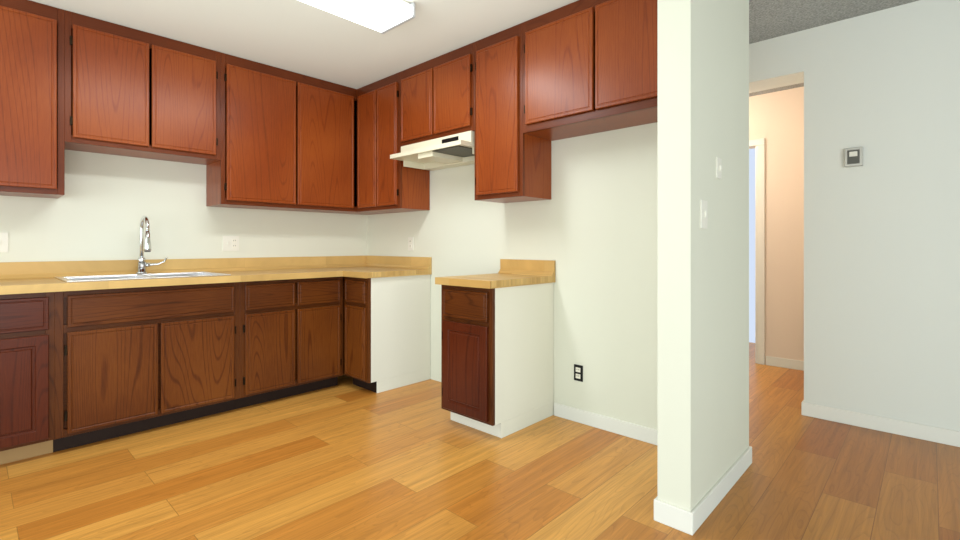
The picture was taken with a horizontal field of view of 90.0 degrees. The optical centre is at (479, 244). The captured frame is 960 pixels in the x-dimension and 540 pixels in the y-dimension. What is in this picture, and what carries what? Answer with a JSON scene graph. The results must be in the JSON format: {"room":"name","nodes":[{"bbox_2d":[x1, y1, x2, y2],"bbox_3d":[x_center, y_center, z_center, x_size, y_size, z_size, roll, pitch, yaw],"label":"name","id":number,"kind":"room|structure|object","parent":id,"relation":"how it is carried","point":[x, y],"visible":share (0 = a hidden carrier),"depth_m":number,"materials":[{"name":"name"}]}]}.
{"room":"kitchen","nodes":[
{"label":"kitchen","id":0,"kind":"room"},
{"bbox_2d":[0,150,366,261],"bbox_3d":[-3.234,-0.147,2.461,0.150,2.525,6.300,0,0,43],"label":"wall","id":1,"kind":"structure","parent":0,"point":[101,207],"depth_m":3.34,"materials":[{"name":"white paint"}]},
{"bbox_2d":[0,233,7,251],"bbox_3d":[-2.818,-0.015,2.784,0.014,0.116,0.118,0,0,43],"label":"outlet","id":2,"kind":"object","parent":1,"relation":"attached to","point":[3,242],"visible":1,"depth_m":2.81,"materials":[{"name":"white plastic"}]},
{"bbox_2d":[0,0,64,197],"bbox_3d":[-2.700,-0.827,2.680,0.324,1.073,0.550,0,0,43],"label":"upper cabinet","id":3,"kind":"object","parent":1,"relation":"attached to","point":[32,98],"visible":1,"depth_m":2.67,"materials":[{"name":"brown wood"}]},
{"bbox_2d":[65,10,220,164],"bbox_3d":[-2.225,-0.982,3.187,0.324,0.763,0.840,0,0,43],"label":"upper cabinet","id":4,"kind":"object","parent":1,"relation":"attached to","point":[130,92],"visible":0.94,"depth_m":3.04,"materials":[{"name":"brown wood"}]},
{"bbox_2d":[223,236,238,250],"bbox_3d":[-1.932,-0.012,3.728,0.014,0.116,0.118,0,0,43],"label":"outlet","id":5,"kind":"object","parent":1,"relation":"attached to","point":[230,243],"visible":1,"depth_m":3.73,"materials":[{"name":"white plastic"}]},
{"bbox_2d":[206,53,297,210],"bbox_3d":[-1.748,-0.827,3.694,0.324,1.073,0.552,0,0,43],"label":"upper cabinet","id":6,"kind":"object","parent":1,"relation":"attached to","point":[288,140],"depth_m":3.56,"materials":[{"name":"brown wood"}]},
{"bbox_2d":[290,73,357,212],"bbox_3d":[-1.384,-0.827,4.082,0.324,1.073,0.513,0,0,43],"label":"upper cabinet","id":7,"kind":"object","parent":1,"relation":"attached to","point":[327,111],"depth_m":3.97,"materials":[{"name":"brown wood"}]},
{"bbox_2d":[30,0,577,88],"bbox_3d":[-2.069,-1.415,1.298,3.440,0.100,6.200,0,0,43],"label":"ceiling","id":8,"kind":"structure","parent":0,"point":[299,37],"depth_m":3.03,"materials":[{"name":"white paint"}]},
{"bbox_2d":[298,0,414,33],"bbox_3d":[-0.900,-1.319,2.354,0.318,0.088,1.244,0,0,43],"label":"ceiling light fixture","id":9,"kind":"object","parent":8,"relation":"attached to","point":[383,16],"visible":1,"depth_m":2.64,"materials":[{"name":"white plastic"}]},
{"bbox_2d":[0,342,959,539],"bbox_3d":[0.794,1.165,1.491,7.350,0.100,10.400,0,0,43],"label":"floor","id":10,"kind":"structure","parent":0,"point":[345,458],"depth_m":2.27,"materials":[{"name":"laminate"}]},
{"bbox_2d":[0,292,54,464],"bbox_3d":[-2.658,0.677,2.510,0.619,0.876,0.600,0,0,43],"label":"base cabinet","id":11,"kind":"object","parent":10,"relation":"on","point":[27,375],"visible":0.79,"depth_m":2.44,"materials":[{"name":"brown wood"}]},
{"bbox_2d":[53,282,239,451],"bbox_3d":[-2.134,0.677,3.067,0.619,0.876,0.930,0,0,43],"label":"base cabinet","id":12,"kind":"object","parent":10,"relation":"on","point":[128,361],"visible":0.77,"depth_m":2.80,"materials":[{"name":"brown wood"}]},
{"bbox_2d":[0,215,431,294],"bbox_3d":[-1.755,0.087,3.231,0.948,0.566,2.948,0,0,43],"label":"countertop","id":13,"kind":"structure","parent":12,"relation":"on","point":[42,277],"depth_m":3.25,"materials":[{"name":"laminate"}]},
{"bbox_2d":[54,271,230,294],"bbox_3d":[-2.128,0.282,3.062,0.530,0.176,0.830,0,0,43],"label":"sink basin","id":14,"kind":"object","parent":13,"relation":"in","point":[138,275],"depth_m":3.08,"materials":[{"name":"silver metal"}]},
{"bbox_2d":[135,215,167,274],"bbox_3d":[-2.183,-0.001,3.218,0.210,0.390,0.176,0,0,43],"label":"faucet","id":15,"kind":"object","parent":13,"relation":"on","point":[145,245],"depth_m":3.21,"materials":[{"name":"silver metal"}]},
{"bbox_2d":[236,277,342,408],"bbox_3d":[-1.552,0.677,3.687,0.619,0.876,0.770,0,0,43],"label":"base cabinet","id":16,"kind":"object","parent":10,"relation":"on","point":[291,337],"visible":0.77,"depth_m":3.44,"materials":[{"name":"brown wood"}]},
{"bbox_2d":[343,275,429,392],"bbox_3d":[-0.963,0.677,4.085,0.929,0.876,0.619,0,0,43],"label":"base cabinet","id":17,"kind":"object","parent":10,"relation":"on","point":[386,333],"visible":0.75,"depth_m":3.71,"materials":[{"name":"brown wood"}]},
{"bbox_2d":[441,283,553,437],"bbox_3d":[0.114,0.677,3.073,0.433,0.876,0.619,0,0,43],"label":"base cabinet","id":18,"kind":"object","parent":10,"relation":"on","point":[497,362],"visible":0.83,"depth_m":2.87,"materials":[{"name":"brown wood"}]},
{"bbox_2d":[435,259,554,288],"bbox_3d":[0.107,0.172,3.066,0.462,0.143,0.640,0,0,43],"label":"countertop","id":19,"kind":"structure","parent":18,"relation":"on","point":[513,272],"depth_m":3.07,"materials":[{"name":"laminate"}]},
{"bbox_2d":[367,123,650,427],"bbox_3d":[0.142,-0.147,3.543,3.290,2.525,0.100,0,0,43],"label":"wall","id":20,"kind":"structure","parent":0,"point":[595,225],"depth_m":3.02,"materials":[{"name":"white paint"}]},
{"bbox_2d":[339,212,384,214],"bbox_3d":[-1.091,-0.827,4.394,0.324,1.073,0.343,0,0,43],"label":"upper cabinet","id":21,"kind":"object","parent":20,"relation":"attached to","point":[359,213],"depth_m":4.41,"materials":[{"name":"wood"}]},
{"bbox_2d":[357,72,429,213],"bbox_3d":[-0.754,-0.827,4.091,0.617,1.073,0.324,0,0,43],"label":"upper cabinet","id":22,"kind":"object","parent":20,"relation":"attached to","point":[386,184],"visible":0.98,"depth_m":3.93,"materials":[{"name":"brown wood"}]},
{"bbox_2d":[408,237,413,250],"bbox_3d":[-0.603,-0.010,4.167,0.072,0.116,0.010,0,0,43],"label":"outlet","id":23,"kind":"object","parent":20,"relation":"attached to","point":[410,243],"visible":1,"depth_m":4.16,"materials":[{"name":"white plastic"}]},
{"bbox_2d":[400,42,474,146],"bbox_3d":[-0.234,-1.067,3.603,0.810,0.593,0.324,0,0,43],"label":"upper cabinet","id":24,"kind":"object","parent":20,"relation":"attached to","point":[437,97],"visible":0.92,"depth_m":3.44,"materials":[{"name":"brown wood"}]},
{"bbox_2d":[390,131,474,170],"bbox_3d":[-0.263,-0.692,3.562,0.773,0.153,0.423,0,0,43],"label":"range hood","id":25,"kind":"object","parent":24,"relation":"attached to","point":[452,151],"visible":0.83,"depth_m":3.48,"materials":[{"name":"white metal"}]},
{"bbox_2d":[475,23,550,202],"bbox_3d":[0.210,-0.832,3.185,0.410,1.063,0.324,0,0,43],"label":"upper cabinet","id":26,"kind":"object","parent":20,"relation":"attached to","point":[512,162],"visible":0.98,"depth_m":3.05,"materials":[{"name":"brown wood"}]},
{"bbox_2d":[574,364,582,381],"bbox_3d":[0.618,0.805,3.021,0.062,0.100,0.010,0,0,43],"label":"outlet","id":27,"kind":"object","parent":20,"relation":"attached to","point":[578,372],"visible":1,"depth_m":3.02,"materials":[{"name":"black plastic"}]},
{"bbox_2d":[523,0,657,140],"bbox_3d":[0.729,-1.024,2.698,1.013,0.678,0.324,0,0,43],"label":"upper cabinet","id":28,"kind":"object","parent":20,"relation":"attached to","point":[590,66],"visible":0.67,"depth_m":2.62,"materials":[{"name":"brown wood"}]},
{"bbox_2d":[554,402,657,445],"bbox_3d":[0.847,1.073,2.804,0.990,0.085,0.012,0,0,43],"label":"baseboard","id":29,"kind":"structure","parent":20,"relation":"attached to","point":[642,433],"depth_m":2.87,"materials":[{"name":"white"}]},
{"bbox_2d":[651,0,748,511],"bbox_3d":[1.013,-0.147,2.163,0.130,2.525,0.720,0,0,43],"label":"wall","id":30,"kind":"structure","parent":0,"point":[651,306],"depth_m":1.97,"materials":[{"name":"white paint"}]},
{"bbox_2d":[654,496,678,523],"bbox_3d":[0.953,1.073,2.203,0.012,0.085,0.720,0,0,43],"label":"baseboard","id":31,"kind":"structure","parent":30,"relation":"attached to","point":[663,511],"depth_m":1.92,"materials":[{"name":"white wood"}]},
{"bbox_2d":[700,200,706,228],"bbox_3d":[0.915,-0.125,1.953,0.014,0.116,0.072,0,0,43],"label":"light switch","id":32,"kind":"object","parent":30,"relation":"attached to","point":[703,214],"visible":1,"depth_m":1.94,"materials":[{"name":"white plastic"}]},
{"bbox_2d":[682,446,751,534],"bbox_3d":[1.087,1.073,2.138,0.012,0.085,0.810,0,0,43],"label":"baseboard","id":33,"kind":"structure","parent":30,"relation":"attached to","point":[683,520],"depth_m":2.03,"materials":[{"name":"white wood"}]},
{"bbox_2d":[716,157,721,178],"bbox_3d":[1.045,-0.335,2.091,0.014,0.090,0.060,0,0,43],"label":"light switch","id":34,"kind":"object","parent":30,"relation":"attached to","point":[718,168],"visible":0.98,"depth_m":2.08,"materials":[{"name":"white plastic"}]},
{"bbox_2d":[749,148,754,342],"bbox_3d":[3.190,-0.147,5.482,2.120,2.525,0.100,0,0,43],"label":"wall","id":35,"kind":"structure","parent":0,"point":[752,245],"depth_m":5.49,"materials":[{"name":"white paint"}]},
{"bbox_2d":[749,86,803,364],"bbox_3d":[2.435,-0.147,4.765,2.000,2.525,0.120,0,0,43],"label":"wall","id":36,"kind":"structure","parent":0,"point":[776,120],"depth_m":4.37,"materials":[{"name":"beige paint"}]},
{"bbox_2d":[749,138,764,364],"bbox_3d":[2.346,0.060,4.838,0.950,2.110,0.135,0,0,43],"label":"door frame","id":37,"kind":"structure","parent":36,"relation":"attached to","point":[759,144],"depth_m":4.49,"materials":[{"name":"white wood"}]},
{"bbox_2d":[766,356,803,370],"bbox_3d":[2.838,1.073,4.296,0.490,0.085,0.012,0,0,43],"label":"baseboard","id":38,"kind":"structure","parent":36,"relation":"attached to","point":[771,361],"depth_m":4.35,"materials":[{"name":"white"}]},
{"bbox_2d":[749,0,918,96],"bbox_3d":[0.794,-1.440,1.491,7.350,0.060,10.400,0,0,43],"label":"ceiling","id":39,"kind":"structure","parent":0,"point":[769,19],"depth_m":2.92,"materials":[{"name":"white paint"}]},
{"bbox_2d":[749,0,959,430],"bbox_3d":[2.972,-0.147,2.532,5.600,2.525,0.260,0,0,43],"label":"wall","id":40,"kind":"structure","parent":0,"point":[882,277],"depth_m":2.88,"materials":[{"name":"white paint"}]},
{"bbox_2d":[844,147,862,166],"bbox_3d":[2.304,-0.542,2.960,0.090,0.115,0.031,0,0,43],"label":"thermostat","id":41,"kind":"object","parent":40,"relation":"attached to","point":[853,157],"visible":0.96,"depth_m":2.95,"materials":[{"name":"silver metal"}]},
{"bbox_2d":[801,400,959,446],"bbox_3d":[3.517,1.073,1.836,3.852,0.085,0.015,0,0,43],"label":"baseboard","id":42,"kind":"structure","parent":40,"relation":"attached to","point":[904,428],"depth_m":2.87,"materials":[{"name":"white"}]}
]}

